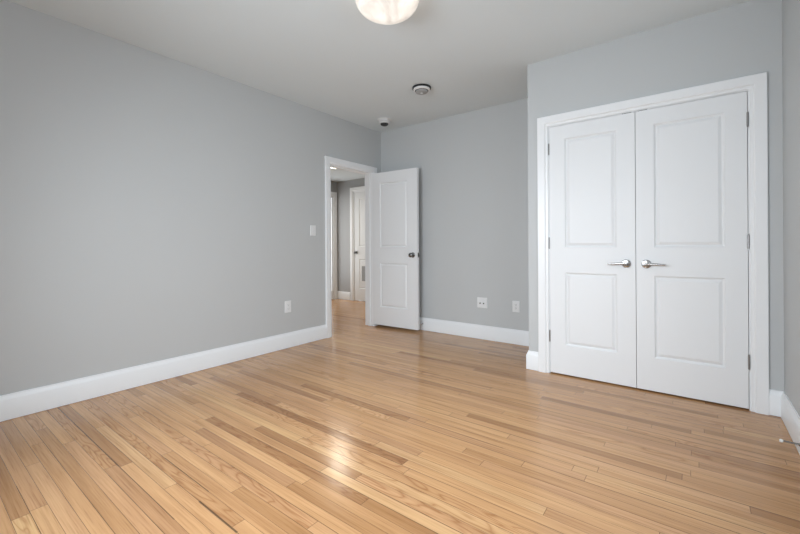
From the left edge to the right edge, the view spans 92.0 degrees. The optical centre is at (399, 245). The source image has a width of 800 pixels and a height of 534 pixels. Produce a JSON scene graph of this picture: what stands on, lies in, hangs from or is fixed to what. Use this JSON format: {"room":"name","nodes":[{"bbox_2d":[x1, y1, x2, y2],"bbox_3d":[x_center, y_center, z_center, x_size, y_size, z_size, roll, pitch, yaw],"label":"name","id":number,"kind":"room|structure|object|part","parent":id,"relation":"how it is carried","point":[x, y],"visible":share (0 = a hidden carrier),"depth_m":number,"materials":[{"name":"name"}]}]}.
{"room":"empty bedroom","nodes":[
{"label":"empty bedroom","id":0,"kind":"room"},
{"bbox_2d":[0,0,380,395],"bbox_3d":[-1.603,-0.225,3.522,0.120,2.569,4.545,0,0,37],"label":"wall","id":1,"kind":"structure","parent":0,"point":[154,207],"depth_m":2.93,"materials":[{"name":"grey paint"}]},
{"bbox_2d":[0,324,326,421],"bbox_3d":[-1.842,0.983,3.084,0.018,0.153,3.310,0,0,37],"label":"baseboard","id":2,"kind":"structure","parent":1,"relation":"attached to","point":[30,401],"depth_m":2.91,"materials":[{"name":"white paint"}]},
{"bbox_2d":[285,300,290,312],"bbox_3d":[-1.157,0.633,3.996,0.009,0.122,0.078,0,0,37],"label":"wall outlet","id":3,"kind":"object","parent":1,"relation":"attached to","point":[287,303],"visible":1,"depth_m":3.99,"materials":[{"name":"white plastic"}]},
{"bbox_2d":[310,225,315,235],"bbox_3d":[-0.956,-0.165,4.264,0.012,0.117,0.076,0,0,37],"label":"light switch","id":4,"kind":"object","parent":1,"relation":"attached to","point":[312,227],"visible":1,"depth_m":4.25,"materials":[{"name":"white plastic"}]},
{"bbox_2d":[325,156,377,337],"bbox_3d":[-0.630,0.015,4.799,0.163,2.077,0.893,0,0,37],"label":"door frame","id":5,"kind":"structure","parent":1,"relation":"attached to","point":[329,161],"depth_m":4.85,"materials":[{"name":"white paint"}]},
{"bbox_2d":[372,168,419,329],"bbox_3d":[-0.063,0.042,4.858,0.711,1.957,0.171,0,0,35],"label":"door","id":6,"kind":"structure","parent":1,"relation":"in","point":[395,194],"depth_m":4.82,"materials":[{"name":"white paint"}]},
{"bbox_2d":[331,181,336,191],"bbox_3d":[-2.255,-0.097,6.466,0.120,2.320,3.400,0,0,37],"label":"wall","id":7,"kind":"structure","parent":0,"point":[333,184],"depth_m":7.62,"materials":[{"name":"grey paint"}]},
{"bbox_2d":[331,197,332,298],"bbox_3d":[-1.578,0.048,7.305,0.040,2.008,0.789,0,0,37],"label":"door","id":8,"kind":"structure","parent":7,"relation":"in","point":[331,197],"depth_m":7.60,"materials":[{"name":"white paint"}]},
{"bbox_2d":[331,192,336,298],"bbox_3d":[-1.594,0.006,7.317,0.142,2.108,0.971,0,0,37],"label":"door frame","id":9,"kind":"structure","parent":7,"relation":"attached to","point":[334,194],"depth_m":7.62,"materials":[{"name":"white paint"}]},
{"bbox_2d":[331,168,364,181],"bbox_3d":[-1.394,-1.312,5.805,2.302,0.100,3.400,0,0,37],"label":"ceiling","id":10,"kind":"structure","parent":0,"point":[337,175],"depth_m":6.99,"materials":[{"name":"white paint"}]},
{"bbox_2d":[337,178,364,291],"bbox_3d":[-0.346,-0.108,7.074,2.182,2.320,0.120,0,0,37],"label":"wall","id":11,"kind":"structure","parent":0,"point":[343,187],"depth_m":7.57,"materials":[{"name":"grey paint"}]},
{"bbox_2d":[337,291,349,299],"bbox_3d":[-1.107,0.978,7.571,0.360,0.153,0.018,0,0,37],"label":"baseboard","id":12,"kind":"structure","parent":11,"relation":"attached to","point":[340,294],"depth_m":7.56,"materials":[{"name":"white paint"}]},
{"bbox_2d":[350,186,364,300],"bbox_3d":[-0.557,-0.028,7.221,0.909,2.163,0.142,0,0,37],"label":"door frame","id":13,"kind":"structure","parent":11,"relation":"attached to","point":[362,188],"depth_m":7.41,"materials":[{"name":"white paint"}]},
{"bbox_2d":[353,191,364,300],"bbox_3d":[-0.594,0.014,7.172,0.727,2.063,0.103,0,0,37],"label":"door","id":14,"kind":"structure","parent":11,"relation":"in","point":[359,197],"depth_m":7.33,"materials":[{"name":"white paint"}]},
{"bbox_2d":[361,265,364,281],"bbox_3d":[-0.582,0.529,7.184,0.371,0.312,0.010,0,0,37],"label":"vent grille","id":15,"kind":"object","parent":14,"relation":"attached to","point":[362,266],"depth_m":7.27,"materials":[{"name":"grey plastic"}]},
{"bbox_2d":[8,0,750,132],"bbox_3d":[-0.061,-1.569,2.342,4.016,0.100,4.545,0,0,37],"label":"ceiling","id":16,"kind":"structure","parent":0,"point":[326,56],"depth_m":2.85,"materials":[{"name":"white paint"}]},
{"bbox_2d":[377,117,391,125],"bbox_3d":[-0.188,-1.480,4.660,0.173,0.075,0.173,0,0,37],"label":"sensor","id":17,"kind":"object","parent":16,"relation":"attached to","point":[383,121],"visible":1,"depth_m":4.62,"materials":[{"name":"white plastic"}]},
{"bbox_2d":[355,0,418,24],"bbox_3d":[-0.075,-1.439,2.285,0.406,0.160,0.408,0,0,37],"label":"ceiling light","id":18,"kind":"object","parent":16,"relation":"attached to","point":[385,12],"visible":1,"depth_m":2.27,"materials":[{"name":"white glass"}]},
{"bbox_2d":[412,84,430,94],"bbox_3d":[0.208,-1.490,3.712,0.178,0.060,0.178,0,0,37],"label":"smoke detector","id":19,"kind":"object","parent":16,"relation":"attached to","point":[421,89],"visible":1,"depth_m":3.66,"materials":[{"name":"white plastic"}]},
{"bbox_2d":[0,299,799,533],"bbox_3d":[-0.545,1.083,3.586,6.319,0.060,5.920,0,0,37],"label":"floor","id":20,"kind":"structure","parent":0,"point":[362,428],"depth_m":1.94,"materials":[{"name":"brown wood"}]},
{"bbox_2d":[381,98,528,330],"bbox_3d":[1.335,-0.242,4.066,3.896,2.569,0.120,0,0,37],"label":"wall","id":21,"kind":"structure","parent":0,"point":[472,165],"depth_m":4.39,"materials":[{"name":"grey paint"}]},
{"bbox_2d":[419,317,528,345],"bbox_3d":[0.638,0.968,4.515,2.232,0.153,0.018,0,0,37],"label":"baseboard","id":22,"kind":"structure","parent":21,"relation":"attached to","point":[505,335],"depth_m":4.34,"materials":[{"name":"white paint"}]},
{"bbox_2d":[477,297,486,307],"bbox_3d":[0.911,0.638,4.304,0.120,0.117,0.021,0,0,37],"label":"jack plate","id":23,"kind":"object","parent":21,"relation":"attached to","point":[481,302],"visible":1,"depth_m":4.31,"materials":[{"name":"white plastic"}]},
{"bbox_2d":[512,301,519,311],"bbox_3d":[1.223,0.644,4.074,0.080,0.118,0.009,0,0,37],"label":"wall outlet","id":24,"kind":"object","parent":21,"relation":"attached to","point":[515,304],"visible":1,"depth_m":4.07,"materials":[{"name":"white plastic"}]},
{"bbox_2d":[527,0,783,390],"bbox_3d":[1.919,-0.246,3.090,1.544,2.569,0.727,0,0,37],"label":"wall","id":25,"kind":"structure","parent":0,"point":[743,39],"depth_m":2.62,"materials":[{"name":"grey paint"}]},
{"bbox_2d":[526,351,538,370],"bbox_3d":[1.113,0.965,3.241,0.102,0.153,0.018,0,0,37],"label":"baseboard","id":26,"kind":"structure","parent":25,"relation":"attached to","point":[531,356],"depth_m":3.24,"materials":[{"name":"white paint"}]},
{"bbox_2d":[548,112,636,387],"bbox_3d":[1.454,0.031,2.969,0.609,1.998,0.092,0,0,37],"label":"door","id":27,"kind":"structure","parent":25,"relation":"in","point":[593,330],"depth_m":2.96,"materials":[{"name":"white paint"}]},
{"bbox_3d":[1.585,0.133,2.824,0.123,0.022,0.020,0,0,37],"label":"lever","id":28,"kind":"part","parent":27,"relation":"part of","materials":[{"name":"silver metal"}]},
{"bbox_3d":[1.653,0.133,2.823,0.062,0.062,0.014,0,0,37],"label":"handle","id":29,"kind":"part","parent":27,"relation":"part of","materials":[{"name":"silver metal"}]},
{"bbox_2d":[537,72,768,414],"bbox_3d":[1.733,-0.009,2.830,1.392,2.097,0.132,0,0,37],"label":"door frame","id":30,"kind":"structure","parent":25,"relation":"attached to","point":[756,84],"depth_m":2.42,"materials":[{"name":"white paint"}]},
{"bbox_2d":[635,91,749,408],"bbox_3d":[1.941,0.029,2.598,0.610,1.998,0.092,0,0,37],"label":"door","id":31,"kind":"structure","parent":25,"relation":"in","point":[692,236],"depth_m":2.59,"materials":[{"name":"white paint"}]},
{"bbox_3d":[1.752,0.133,2.747,0.062,0.062,0.014,0,0,37],"label":"handle","id":32,"kind":"part","parent":31,"relation":"part of","materials":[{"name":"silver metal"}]},
{"bbox_3d":[1.772,0.132,2.682,0.123,0.022,0.020,0,0,37],"label":"lever","id":33,"kind":"part","parent":31,"relation":"part of","materials":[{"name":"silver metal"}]},
{"bbox_2d":[769,389,783,416],"bbox_3d":[2.288,0.958,2.346,0.068,0.153,0.018,0,0,37],"label":"baseboard","id":34,"kind":"structure","parent":25,"relation":"attached to","point":[774,395],"depth_m":2.35,"materials":[{"name":"white paint"}]},
{"bbox_2d":[782,0,799,415],"bbox_3d":[1.461,-0.243,1.114,0.120,2.569,4.425,0,0,37],"label":"wall","id":35,"kind":"structure","parent":0,"point":[790,9],"depth_m":2.13,"materials":[{"name":"grey paint"}]},
{"bbox_2d":[781,392,799,453],"bbox_3d":[1.230,0.964,0.915,0.018,0.153,3.578,0,0,37],"label":"baseboard","id":36,"kind":"structure","parent":35,"relation":"attached to","point":[790,417],"depth_m":2.09,"materials":[{"name":"white paint"}]},
{"bbox_2d":[779,439,799,445],"bbox_3d":[1.932,0.976,1.914,0.075,0.020,0.020,0,0,37],"label":"door stop","id":37,"kind":"object","parent":36,"relation":"attached to","point":[780,440],"visible":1,"depth_m":1.91,"materials":[{"name":"grey metal"}]}
]}

